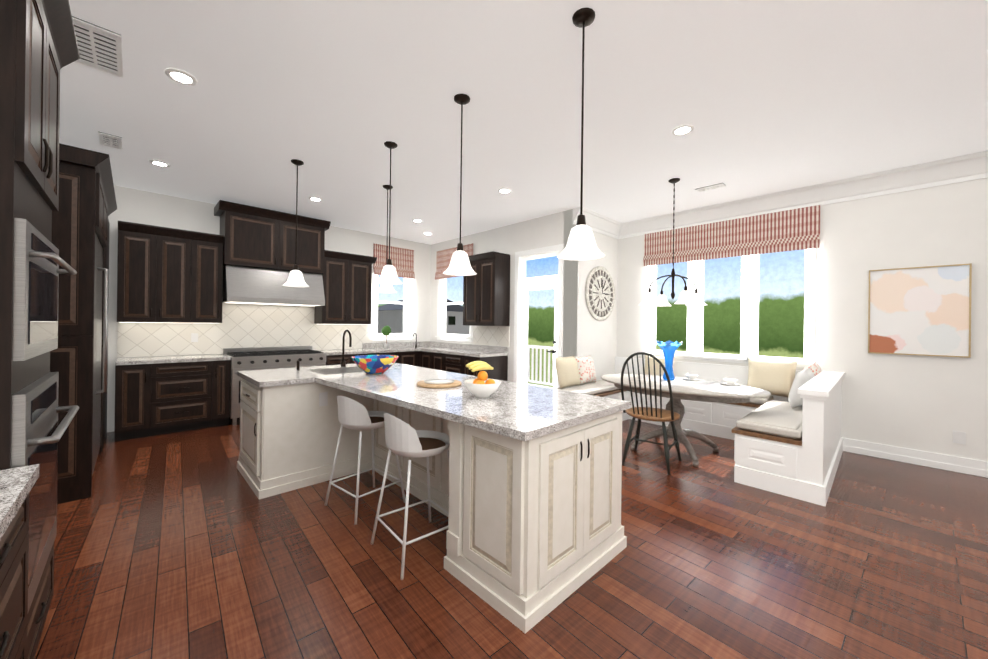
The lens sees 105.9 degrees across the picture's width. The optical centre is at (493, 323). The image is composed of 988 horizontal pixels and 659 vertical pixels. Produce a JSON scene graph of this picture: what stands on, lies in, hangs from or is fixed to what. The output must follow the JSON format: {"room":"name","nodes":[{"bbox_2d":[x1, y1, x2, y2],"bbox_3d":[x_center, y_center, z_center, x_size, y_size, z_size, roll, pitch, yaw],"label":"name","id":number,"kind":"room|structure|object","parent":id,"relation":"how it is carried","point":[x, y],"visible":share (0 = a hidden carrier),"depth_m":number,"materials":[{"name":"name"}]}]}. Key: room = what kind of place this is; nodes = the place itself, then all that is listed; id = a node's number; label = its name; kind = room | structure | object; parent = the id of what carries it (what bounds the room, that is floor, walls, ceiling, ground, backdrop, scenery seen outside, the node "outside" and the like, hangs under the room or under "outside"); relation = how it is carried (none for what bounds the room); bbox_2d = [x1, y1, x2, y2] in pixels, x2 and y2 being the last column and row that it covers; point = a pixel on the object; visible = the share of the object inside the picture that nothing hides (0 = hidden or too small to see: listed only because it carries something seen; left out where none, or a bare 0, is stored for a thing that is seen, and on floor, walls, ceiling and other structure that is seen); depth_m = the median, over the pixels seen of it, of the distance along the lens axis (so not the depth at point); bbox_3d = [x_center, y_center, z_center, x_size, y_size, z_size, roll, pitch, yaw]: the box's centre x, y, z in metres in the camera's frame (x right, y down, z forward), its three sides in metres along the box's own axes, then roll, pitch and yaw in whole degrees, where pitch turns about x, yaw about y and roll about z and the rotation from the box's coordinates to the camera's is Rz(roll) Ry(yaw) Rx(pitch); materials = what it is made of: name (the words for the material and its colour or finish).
{"room":"kitchen","nodes":[
{"label":"kitchen","id":0,"kind":"room"},
{"bbox_2d":[107,185,430,431],"bbox_3d":[-3.348,-0.175,6.098,5.700,3.070,0.150,1,0,-44],"label":"wall","id":1,"kind":"structure","parent":0,"point":[146,207],"depth_m":5.17,"materials":[{"name":"paint"}]},
{"bbox_2d":[117,221,223,322],"bbox_3d":[-4.192,-0.612,4.875,1.020,1.198,0.400,1,0,-44],"label":"upper cabinet","id":2,"kind":"object","parent":1,"relation":"attached to","point":[167,275],"visible":1,"depth_m":4.73,"materials":[{"name":"brown wood"}]},
{"bbox_2d":[117,303,371,356],"bbox_3d":[-3.499,-0.189,5.838,3.360,1.245,0.011,1,0,-44],"label":"backsplash","id":3,"kind":"structure","parent":1,"relation":"attached to","point":[249,325],"depth_m":5.58,"materials":[{"name":"tile"}]},
{"bbox_2d":[191,333,197,341],"bbox_3d":[-4.163,0.190,5.192,0.075,0.120,0.003,1,0,-44],"label":"outlet","id":4,"kind":"object","parent":3,"relation":"attached to","point":[194,337],"depth_m":5.19,"materials":[{"name":"white plastic"}]},
{"bbox_2d":[214,200,330,273],"bbox_3d":[-3.311,-1.230,5.651,1.446,0.840,0.495,1,0,-44],"label":"upper cabinet","id":5,"kind":"object","parent":1,"relation":"attached to","point":[256,237],"visible":1,"depth_m":5.43,"materials":[{"name":"brown wood"}]},
{"bbox_2d":[222,265,324,305],"bbox_3d":[-3.304,-0.551,5.635,1.266,0.508,0.540,1,0,-44],"label":"range hood","id":6,"kind":"object","parent":1,"relation":"attached to","point":[246,285],"visible":0.9,"depth_m":5.39,"materials":[{"name":"silver metal"}]},
{"bbox_2d":[314,250,376,324],"bbox_3d":[-2.551,-0.591,6.457,0.910,1.198,0.400,1,0,-44],"label":"upper cabinet","id":7,"kind":"object","parent":1,"relation":"attached to","point":[347,281],"visible":0.92,"depth_m":6.30,"materials":[{"name":"brown wood"}]},
{"bbox_2d":[373,244,414,278],"bbox_3d":[-1.932,-1.212,7.266,0.860,0.580,0.056,1,0,-44],"label":"blinds","id":8,"kind":"object","parent":1,"relation":"attached to","point":[402,259],"visible":0.73,"depth_m":7.30,"materials":[{"name":"fabric"}]},
{"bbox_2d":[364,341,427,348],"bbox_3d":[-1.883,0.409,7.376,1.474,0.100,0.020,1,0,-44],"label":"backsplash","id":9,"kind":"structure","parent":1,"relation":"attached to","point":[392,345],"depth_m":7.24,"materials":[{"name":"grey stone"}]},
{"bbox_2d":[371,269,413,340],"bbox_3d":[-1.995,-0.422,7.320,0.880,1.480,0.158,1,0,-44],"label":"kitchen window","id":10,"kind":"structure","parent":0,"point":[375,336],"depth_m":7.38,"materials":[{"name":"white wood"}]},
{"bbox_2d":[430,209,577,382],"bbox_3d":[-0.066,-0.134,6.691,0.150,3.070,3.550,1,0,-44],"label":"wall","id":11,"kind":"structure","parent":0,"point":[535,233],"depth_m":6.10,"materials":[{"name":"paint"}]},
{"bbox_2d":[435,278,472,341],"bbox_3d":[-0.752,-0.407,7.326,0.158,1.480,1.160,1,0,-44],"label":"kitchen window","id":12,"kind":"structure","parent":11,"relation":"in","point":[464,338],"depth_m":7.65,"materials":[{"name":"white wood"}]},
{"bbox_2d":[435,243,472,279],"bbox_3d":[-0.798,-1.198,7.273,0.056,0.580,1.140,1,0,-44],"label":"blinds","id":13,"kind":"object","parent":11,"relation":"attached to","point":[443,258],"visible":0.4,"depth_m":7.46,"materials":[{"name":"fabric"}]},
{"bbox_2d":[428,341,507,352],"bbox_3d":[-0.560,0.425,7.051,0.020,0.100,2.284,1,0,-44],"label":"backsplash","id":14,"kind":"structure","parent":11,"relation":"attached to","point":[443,345],"depth_m":6.91,"materials":[{"name":"grey stone"}]},
{"bbox_2d":[463,251,509,325],"bbox_3d":[-0.156,-0.566,6.371,0.400,1.190,0.800,1,0,-44],"label":"upper cabinet","id":15,"kind":"object","parent":11,"relation":"attached to","point":[486,294],"visible":0.92,"depth_m":6.16,"materials":[{"name":"brown wood"}]},
{"bbox_2d":[473,326,509,346],"bbox_3d":[-0.063,0.203,6.566,0.011,0.345,0.920,1,0,-44],"label":"backsplash","id":16,"kind":"structure","parent":11,"relation":"attached to","point":[482,335],"depth_m":6.52,"materials":[{"name":"tile"}]},
{"bbox_2d":[513,244,563,387],"bbox_3d":[0.695,0.115,5.823,0.165,2.582,0.964,1,0,-44],"label":"door","id":17,"kind":"structure","parent":11,"relation":"in","point":[556,282],"depth_m":5.96,"materials":[{"name":"white wood"}]},
{"bbox_2d":[573,207,620,237],"bbox_3d":[1.606,-1.541,5.713,1.170,0.215,0.155,1,0,-44],"label":"crown molding","id":18,"kind":"structure","parent":11,"relation":"attached to","point":[599,223],"depth_m":5.73,"materials":[{"name":"white paint"}]},
{"bbox_2d":[34,419,987,658],"bbox_3d":[-0.180,1.446,1.946,10.530,0.100,11.550,1,0,-44],"label":"floor","id":19,"kind":"structure","parent":0,"point":[189,544],"depth_m":2.11,"materials":[{"name":"brown wood"}]},
{"bbox_2d":[0,496,28,658],"bbox_3d":[-1.476,0.940,0.736,0.606,0.880,0.738,1,0,-44],"label":"base cabinet","id":20,"kind":"object","parent":19,"relation":"on","point":[14,547],"depth_m":1.08,"materials":[{"name":"brown wood"}]},
{"bbox_2d":[0,464,38,539],"bbox_3d":[-1.211,0.483,0.460,0.656,0.040,1.496,1,0,-44],"label":"countertop","id":21,"kind":"structure","parent":20,"relation":"on","point":[16,484],"depth_m":1.06,"materials":[{"name":"grey stone"}]},
{"bbox_2d":[0,0,79,658],"bbox_3d":[-1.977,0.024,1.288,0.694,2.700,0.900,1,0,-44],"label":"tall cabinet","id":22,"kind":"object","parent":19,"relation":"on","point":[39,49],"visible":0.96,"depth_m":1.32,"materials":[{"name":"brown wood"}]},
{"bbox_2d":[50,143,116,503],"bbox_3d":[-4.141,-0.001,3.553,0.721,2.700,2.384,1,0,-44],"label":"tall cabinet","id":23,"kind":"object","parent":19,"relation":"on","point":[80,242],"visible":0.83,"depth_m":2.89,"materials":[{"name":"brown wood"}]},
{"bbox_2d":[114,354,230,440],"bbox_3d":[-4.107,0.890,4.811,1.080,0.920,0.634,1,0,-44],"label":"base cabinet","id":24,"kind":"object","parent":19,"relation":"on","point":[157,395],"visible":1,"depth_m":4.56,"materials":[{"name":"brown wood"}]},
{"bbox_2d":[223,346,325,424],"bbox_3d":[-3.245,0.861,5.574,1.212,1.000,0.723,1,0,-44],"label":"range","id":25,"kind":"object","parent":19,"relation":"on","point":[253,358],"visible":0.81,"depth_m":5.30,"materials":[{"name":"silver metal"}]},
{"bbox_2d":[326,353,351,364],"bbox_3d":[-2.694,0.928,6.183,0.420,0.880,0.620,1,0,-44],"label":"base cabinet","id":26,"kind":"object","parent":19,"relation":"on","point":[331,358],"depth_m":5.93,"materials":[{"name":"brown wood"}]},
{"bbox_2d":[325,396,405,524],"bbox_3d":[-0.984,0.958,2.881,0.437,0.862,0.437,1,0,39],"label":"stool","id":27,"kind":"object","parent":19,"relation":"on","point":[354,414],"visible":0.9,"depth_m":2.71,"materials":[{"name":"white plastic"}]},
{"bbox_2d":[352,353,383,363],"bbox_3d":[-2.381,0.932,6.485,0.568,0.880,0.620,1,0,-44],"label":"base cabinet","id":28,"kind":"object","parent":19,"relation":"on","point":[353,354],"depth_m":6.24,"materials":[{"name":"brown wood"}]},
{"bbox_2d":[384,349,415,365],"bbox_3d":[-1.910,0.938,6.939,0.859,0.880,0.620,1,0,-44],"label":"base cabinet","id":29,"kind":"object","parent":19,"relation":"on","point":[406,356],"depth_m":6.81,"materials":[{"name":"brown wood"}]},
{"bbox_2d":[316,345,439,352],"bbox_3d":[-1.988,0.507,6.852,2.351,0.100,0.630,1,0,-44],"label":"countertop","id":30,"kind":"structure","parent":29,"relation":"on","point":[405,346],"depth_m":6.59,"materials":[{"name":"grey stone"}]},
{"bbox_2d":[381,326,390,347],"bbox_3d":[-2.030,0.243,7.042,0.193,0.426,0.181,1,0,-44],"label":"plant","id":31,"kind":"object","parent":30,"relation":"on","point":[386,330],"visible":1,"depth_m":7.00,"materials":[{"name":"green plant"}]},
{"bbox_2d":[371,413,448,579],"bbox_3d":[-0.471,0.964,2.334,0.437,0.862,0.437,1,0,-40],"label":"stool","id":32,"kind":"object","parent":19,"relation":"on","point":[403,438],"visible":0.94,"depth_m":2.18,"materials":[{"name":"white plastic"}]},
{"bbox_2d":[420,349,431,368],"bbox_3d":[-1.044,0.949,7.068,0.683,0.880,0.435,1,0,-44],"label":"base cabinet","id":33,"kind":"object","parent":19,"relation":"on","point":[425,357],"depth_m":6.90,"materials":[{"name":"brown wood"}]},
{"bbox_2d":[237,375,630,632],"bbox_3d":[-0.802,0.949,2.951,1.550,0.880,3.139,1,0,-44],"label":"kitchen island","id":34,"kind":"object","parent":19,"relation":"on","point":[525,485],"depth_m":2.02,"materials":[{"name":"beige paint"}]},
{"bbox_2d":[237,363,630,474],"bbox_3d":[-0.790,0.489,2.952,1.550,0.040,3.160,1,0,-44],"label":"island countertop","id":35,"kind":"structure","parent":34,"relation":"on","point":[515,413],"depth_m":2.55,"materials":[{"name":"grey stone"}]},
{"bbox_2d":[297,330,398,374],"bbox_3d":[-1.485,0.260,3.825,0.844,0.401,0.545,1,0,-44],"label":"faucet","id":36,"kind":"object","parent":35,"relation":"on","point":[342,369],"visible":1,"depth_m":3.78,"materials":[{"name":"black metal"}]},
{"bbox_2d":[351,355,398,373],"bbox_3d":[-1.126,0.387,3.539,0.430,0.155,0.430,1,0,-44],"label":"ceramic bowl","id":37,"kind":"object","parent":35,"relation":"on","point":[374,364],"visible":1,"depth_m":3.42,"materials":[{"name":"multicoloured ceramic"}]},
{"bbox_2d":[417,379,461,387],"bbox_3d":[-0.425,0.455,2.906,0.350,0.035,0.350,1,0,-44],"label":"cutting board","id":38,"kind":"object","parent":35,"relation":"on","point":[439,383],"visible":1,"depth_m":2.82,"materials":[{"name":"brown wood"}]},
{"bbox_2d":[464,379,500,397],"bbox_3d":[-0.075,0.427,2.454,0.250,0.100,0.247,1,0,-44],"label":"fruit bowl","id":39,"kind":"object","parent":35,"relation":"on","point":[482,390],"visible":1,"depth_m":2.37,"materials":[{"name":"ceramic"}]},
{"bbox_2d":[466,361,494,383],"bbox_3d":[-0.078,0.339,2.457,0.184,0.183,0.151,1,0,-44],"label":"fruit","id":40,"kind":"object","parent":39,"relation":"in","point":[474,366],"visible":0.79,"depth_m":2.43,"materials":[{"name":"food"}]},
{"bbox_2d":[432,353,439,369],"bbox_3d":[-0.803,0.952,6.863,0.620,0.880,0.435,1,0,-44],"label":"base cabinet","id":41,"kind":"object","parent":19,"relation":"on","point":[435,356],"depth_m":6.66,"materials":[{"name":"brown wood"}]},
{"bbox_2d":[440,353,459,372],"bbox_3d":[-0.478,0.956,6.527,0.620,0.880,0.620,1,0,-44],"label":"base cabinet","id":42,"kind":"object","parent":19,"relation":"on","point":[452,357],"depth_m":6.36,"materials":[{"name":"brown wood"}]},
{"bbox_2d":[460,353,507,380],"bbox_3d":[-0.151,0.959,6.187,0.620,0.880,0.444,1,0,-44],"label":"base cabinet","id":43,"kind":"object","parent":19,"relation":"on","point":[500,364],"depth_m":6.08,"materials":[{"name":"brown wood"}]},
{"bbox_2d":[428,349,499,356],"bbox_3d":[-0.569,0.525,6.619,0.630,0.100,1.674,1,0,-44],"label":"countertop","id":44,"kind":"structure","parent":43,"relation":"on","point":[471,352],"depth_m":6.44,"materials":[{"name":"grey stone"}]},
{"bbox_2d":[621,352,680,474],"bbox_3d":[1.585,0.844,3.796,0.704,1.156,0.558,1,0,-44],"label":"chair","id":45,"kind":"object","parent":19,"relation":"on","point":[656,414],"visible":1,"depth_m":3.65,"materials":[{"name":"brown wood"}]},
{"bbox_2d":[601,374,770,466],"bbox_3d":[2.045,1.045,4.218,1.100,0.760,1.760,1,0,-44],"label":"table","id":46,"kind":"object","parent":19,"relation":"on","point":[707,391],"visible":0.73,"depth_m":4.01,"materials":[{"name":"grey wood"}]},
{"bbox_2d":[656,340,682,379],"bbox_3d":[2.093,0.432,4.466,0.290,0.465,0.290,1,0,-44],"label":"vase","id":47,"kind":"object","parent":46,"relation":"on","point":[669,348],"visible":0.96,"depth_m":4.42,"materials":[{"name":"blue glass"}]},
{"bbox_2d":[682,374,700,380],"bbox_3d":[2.366,0.638,4.468,0.210,0.060,0.210,1,0,-44],"label":"bowl","id":48,"kind":"object","parent":46,"relation":"on","point":[691,377],"visible":1,"depth_m":4.43,"materials":[{"name":"ceramic"}]},
{"bbox_2d":[720,378,740,385],"bbox_3d":[2.614,0.641,4.123,0.210,0.060,0.210,1,0,-44],"label":"bowl","id":49,"kind":"object","parent":46,"relation":"on","point":[730,382],"visible":1,"depth_m":4.09,"materials":[{"name":"ceramic"}]},
{"bbox_2d":[554,355,844,506],"bbox_3d":[2.330,0.921,4.593,1.947,1.016,2.807,1,0,-44],"label":"banquette","id":50,"kind":"object","parent":19,"relation":"on","point":[785,436],"visible":0.65,"depth_m":3.72,"materials":[{"name":"white wood"}]},
{"bbox_2d":[555,356,579,388],"bbox_3d":[0.998,0.642,5.051,0.460,0.408,0.199,1,0,-44],"label":"pillow","id":51,"kind":"object","parent":50,"relation":"on","point":[567,368],"depth_m":4.95,"materials":[{"name":"beige fabric"}]},
{"bbox_2d":[575,355,595,384],"bbox_3d":[1.311,0.656,5.360,0.440,0.390,0.184,1,0,-44],"label":"pillow","id":52,"kind":"object","parent":50,"relation":"on","point":[586,368],"depth_m":5.28,"materials":[{"name":"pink fabric"}]},
{"bbox_2d":[554,380,619,394],"bbox_3d":[1.377,0.901,5.258,1.417,0.090,0.413,1,0,-44],"label":"seat cushion","id":53,"kind":"object","parent":50,"relation":"on","point":[600,387],"depth_m":5.10,"materials":[{"name":"white fabric"}]},
{"bbox_2d":[645,355,674,375],"bbox_3d":[2.457,0.670,5.583,0.184,0.390,0.440,1,0,-44],"label":"pillow","id":54,"kind":"object","parent":50,"relation":"on","point":[661,359],"depth_m":5.57,"materials":[{"name":"beige fabric"}]},
{"bbox_2d":[747,358,797,397],"bbox_3d":[3.408,0.656,4.597,0.206,0.446,0.500,1,0,-44],"label":"pillow","id":55,"kind":"object","parent":50,"relation":"on","point":[776,377],"depth_m":4.53,"materials":[{"name":"beige fabric"}]},
{"bbox_2d":[789,367,814,408],"bbox_3d":[3.229,0.668,3.918,0.420,0.408,0.191,1,0,-44],"label":"pillow","id":56,"kind":"object","parent":50,"relation":"on","point":[795,402],"depth_m":3.81,"materials":[{"name":"white fabric"}]},
{"bbox_2d":[803,361,820,375],"bbox_3d":[3.567,0.652,4.230,0.460,0.450,0.188,1,0,-44],"label":"pillow","id":57,"kind":"object","parent":50,"relation":"on","point":[815,368],"depth_m":4.09,"materials":[{"name":"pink fabric"}]},
{"bbox_2d":[59,0,987,244],"bbox_3d":[-0.141,-1.724,1.949,10.530,0.100,11.550,1,0,-44],"label":"ceiling","id":58,"kind":"structure","parent":0,"point":[763,97],"depth_m":2.80,"materials":[{"name":"paint"}]},
{"bbox_2d":[72,16,122,77],"bbox_3d":[-2.460,-1.694,2.292,0.250,0.013,0.520,1,0,-44],"label":"ceiling vent","id":59,"kind":"object","parent":58,"relation":"in","point":[100,48],"visible":0.67,"depth_m":2.29,"materials":[{"name":"white metal"}]},
{"bbox_2d":[98,131,121,149],"bbox_3d":[-3.579,-1.707,3.485,0.150,0.013,0.320,1,0,-44],"label":"ceiling vent","id":60,"kind":"object","parent":58,"relation":"in","point":[109,140],"visible":0.98,"depth_m":3.46,"materials":[{"name":"white metal"}]},
{"bbox_2d":[149,160,170,166],"bbox_3d":[-3.563,-1.708,3.979,0.176,0.009,0.176,1,0,-44],"label":"recessed light","id":61,"kind":"object","parent":58,"relation":"in","point":[159,163],"visible":0.96,"depth_m":3.98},
{"bbox_2d":[165,68,197,85],"bbox_3d":[-2.147,-1.692,2.563,0.176,0.009,0.176,1,0,-44],"label":"recessed light","id":62,"kind":"object","parent":58,"relation":"in","point":[181,77],"visible":1,"depth_m":2.56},
{"bbox_2d":[282,159,308,286],"bbox_3d":[-2.062,-1.045,3.899,0.256,1.299,0.252,1,0,-44],"label":"pendant light","id":63,"kind":"object","parent":58,"relation":"hanging from","point":[295,278],"visible":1,"depth_m":3.88,"materials":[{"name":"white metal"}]},
{"bbox_2d":[309,197,322,201],"bbox_3d":[-2.422,-1.694,5.071,0.176,0.009,0.176,1,0,-44],"label":"recessed light","id":64,"kind":"object","parent":58,"relation":"in","point":[317,199],"visible":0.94,"depth_m":5.07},
{"bbox_2d":[376,185,396,292],"bbox_3d":[-1.310,-1.036,4.576,0.256,1.299,0.252,1,0,-44],"label":"pendant light","id":65,"kind":"object","parent":58,"relation":"hanging from","point":[385,288],"visible":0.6,"depth_m":4.54,"materials":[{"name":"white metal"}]},
{"bbox_2d":[375,141,402,284],"bbox_3d":[-0.974,-1.032,3.495,0.256,1.299,0.252,1,0,-44],"label":"pendant light","id":66,"kind":"object","parent":58,"relation":"hanging from","point":[389,276],"visible":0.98,"depth_m":3.47,"materials":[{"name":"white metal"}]},
{"bbox_2d":[443,94,476,275],"bbox_3d":[-0.245,-1.024,2.770,0.256,1.299,0.252,1,0,-44],"label":"pendant light","id":67,"kind":"object","parent":58,"relation":"hanging from","point":[459,265],"visible":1,"depth_m":2.75,"materials":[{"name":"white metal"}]},
{"bbox_2d":[498,188,511,193],"bbox_3d":[0.133,-1.663,4.670,0.176,0.009,0.176,1,0,-44],"label":"recessed light","id":68,"kind":"object","parent":58,"relation":"in","point":[504,190],"visible":0.96,"depth_m":4.65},
{"bbox_2d":[557,7,604,260],"bbox_3d":[0.478,-1.015,2.023,0.256,1.299,0.252,1,0,-44],"label":"pendant light","id":69,"kind":"object","parent":58,"relation":"hanging from","point":[581,244],"visible":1,"depth_m":2.00,"materials":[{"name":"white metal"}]},
{"bbox_2d":[639,178,706,306],"bbox_3d":[2.050,-0.931,4.263,0.628,1.427,0.622,1,0,-44],"label":"chandelier","id":70,"kind":"object","parent":58,"relation":"hanging from","point":[686,297],"visible":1,"depth_m":4.24,"materials":[{"name":"white glass"}]},
{"bbox_2d":[672,125,693,135],"bbox_3d":[1.608,-1.646,3.177,0.176,0.009,0.176,1,0,-44],"label":"recessed light","id":71,"kind":"object","parent":58,"relation":"in","point":[682,130],"visible":1,"depth_m":3.17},
{"bbox_2d":[695,183,725,192],"bbox_3d":[2.588,-1.631,4.471,0.120,0.013,0.300,1,0,-44],"label":"ceiling vent","id":72,"kind":"object","parent":58,"relation":"in","point":[711,187],"visible":0.98,"depth_m":4.45,"materials":[{"name":"white metal"}]},
{"bbox_2d":[577,231,617,380],"bbox_3d":[1.646,-0.114,5.981,1.330,3.070,0.150,1,0,-44],"label":"wall","id":73,"kind":"structure","parent":0,"point":[596,340],"depth_m":5.90,"materials":[{"name":"paint"}]},
{"bbox_2d":[585,266,614,320],"bbox_3d":[1.691,-0.478,5.874,0.860,0.860,0.052,1,0,-44],"label":"wall decoration","id":74,"kind":"object","parent":73,"relation":"attached to","point":[600,293],"visible":1,"depth_m":5.84,"materials":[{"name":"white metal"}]},
{"bbox_2d":[616,178,987,461],"bbox_3d":[4.621,-0.079,3.744,0.150,3.070,7.200,1,0,-44],"label":"wall","id":75,"kind":"structure","parent":0,"point":[926,403],"depth_m":4.00,"materials":[{"name":"paint"}]},
{"bbox_2d":[646,261,693,359],"bbox_3d":[2.678,-0.267,5.682,0.158,1.560,0.720,1,0,-44],"label":"nook window","id":76,"kind":"structure","parent":75,"relation":"in","point":[689,353],"depth_m":5.79,"materials":[{"name":"white wood"}]},
{"bbox_2d":[690,255,748,363],"bbox_3d":[3.150,-0.261,5.192,0.158,1.560,0.720,1,0,-44],"label":"nook window","id":77,"kind":"structure","parent":75,"relation":"in","point":[744,308],"depth_m":5.16,"materials":[{"name":"white wood"}]},
{"bbox_2d":[643,205,819,265],"bbox_3d":[3.100,-1.157,5.145,0.056,0.510,2.105,1,0,-44],"label":"blinds","id":78,"kind":"object","parent":75,"relation":"attached to","point":[790,230],"visible":0.98,"depth_m":4.98,"materials":[{"name":"fabric"}]},
{"bbox_2d":[747,248,815,367],"bbox_3d":[3.611,-0.256,4.713,0.158,1.560,0.720,1,0,-44],"label":"nook window","id":79,"kind":"structure","parent":75,"relation":"in","point":[809,308],"depth_m":4.56,"materials":[{"name":"white wood"}]},
{"bbox_2d":[616,150,987,238],"bbox_3d":[4.526,-1.507,3.643,0.155,0.215,7.190,1,0,-44],"label":"crown molding","id":80,"kind":"structure","parent":75,"relation":"attached to","point":[967,167],"depth_m":4.30,"materials":[{"name":"white paint"}]},
{"bbox_2d":[841,437,987,477],"bbox_3d":[5.503,1.390,2.685,0.020,0.148,4.408,1,0,-44],"label":"baseboard","id":81,"kind":"structure","parent":75,"relation":"attached to","point":[944,462],"depth_m":3.85,"materials":[{"name":"white wood"}]},
{"bbox_2d":[868,263,971,357],"bbox_3d":[4.370,-0.132,3.863,0.040,0.910,0.700,1,0,-44],"label":"picture","id":82,"kind":"object","parent":75,"relation":"attached to","point":[924,311],"visible":0.88,"depth_m":3.83,"materials":[{"name":"paper"}]},
{"bbox_2d":[953,431,965,444],"bbox_3d":[4.570,1.115,3.666,0.006,0.120,0.080,1,0,-44],"label":"outlet","id":83,"kind":"object","parent":75,"relation":"attached to","point":[959,437],"visible":1,"depth_m":3.66,"materials":[{"name":"white plastic"}]},
{"label":"outside","id":84,"kind":"structure","parent":0,"visible":0},
{"bbox_2d":[378,249,804,386],"bbox_3d":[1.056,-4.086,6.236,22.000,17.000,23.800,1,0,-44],"label":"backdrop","id":85,"kind":"structure","parent":84,"point":[781,299],"depth_m":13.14,"materials":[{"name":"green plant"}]},
{"bbox_2d":[377,299,468,333],"bbox_3d":[-4.800,0.623,13.977,8.300,3.450,3.800,1,0,-44],"label":"house","id":86,"kind":"structure","parent":85,"relation":"on","point":[390,316],"depth_m":15.12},
{"bbox_2d":[527,345,553,388],"bbox_3d":[0.368,0.967,7.927,2.190,1.120,4.390,1,0,-44],"label":"rail","id":87,"kind":"object","parent":85,"relation":"on","point":[537,347],"visible":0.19,"depth_m":8.53,"materials":[{"name":"white wood"}]}
]}

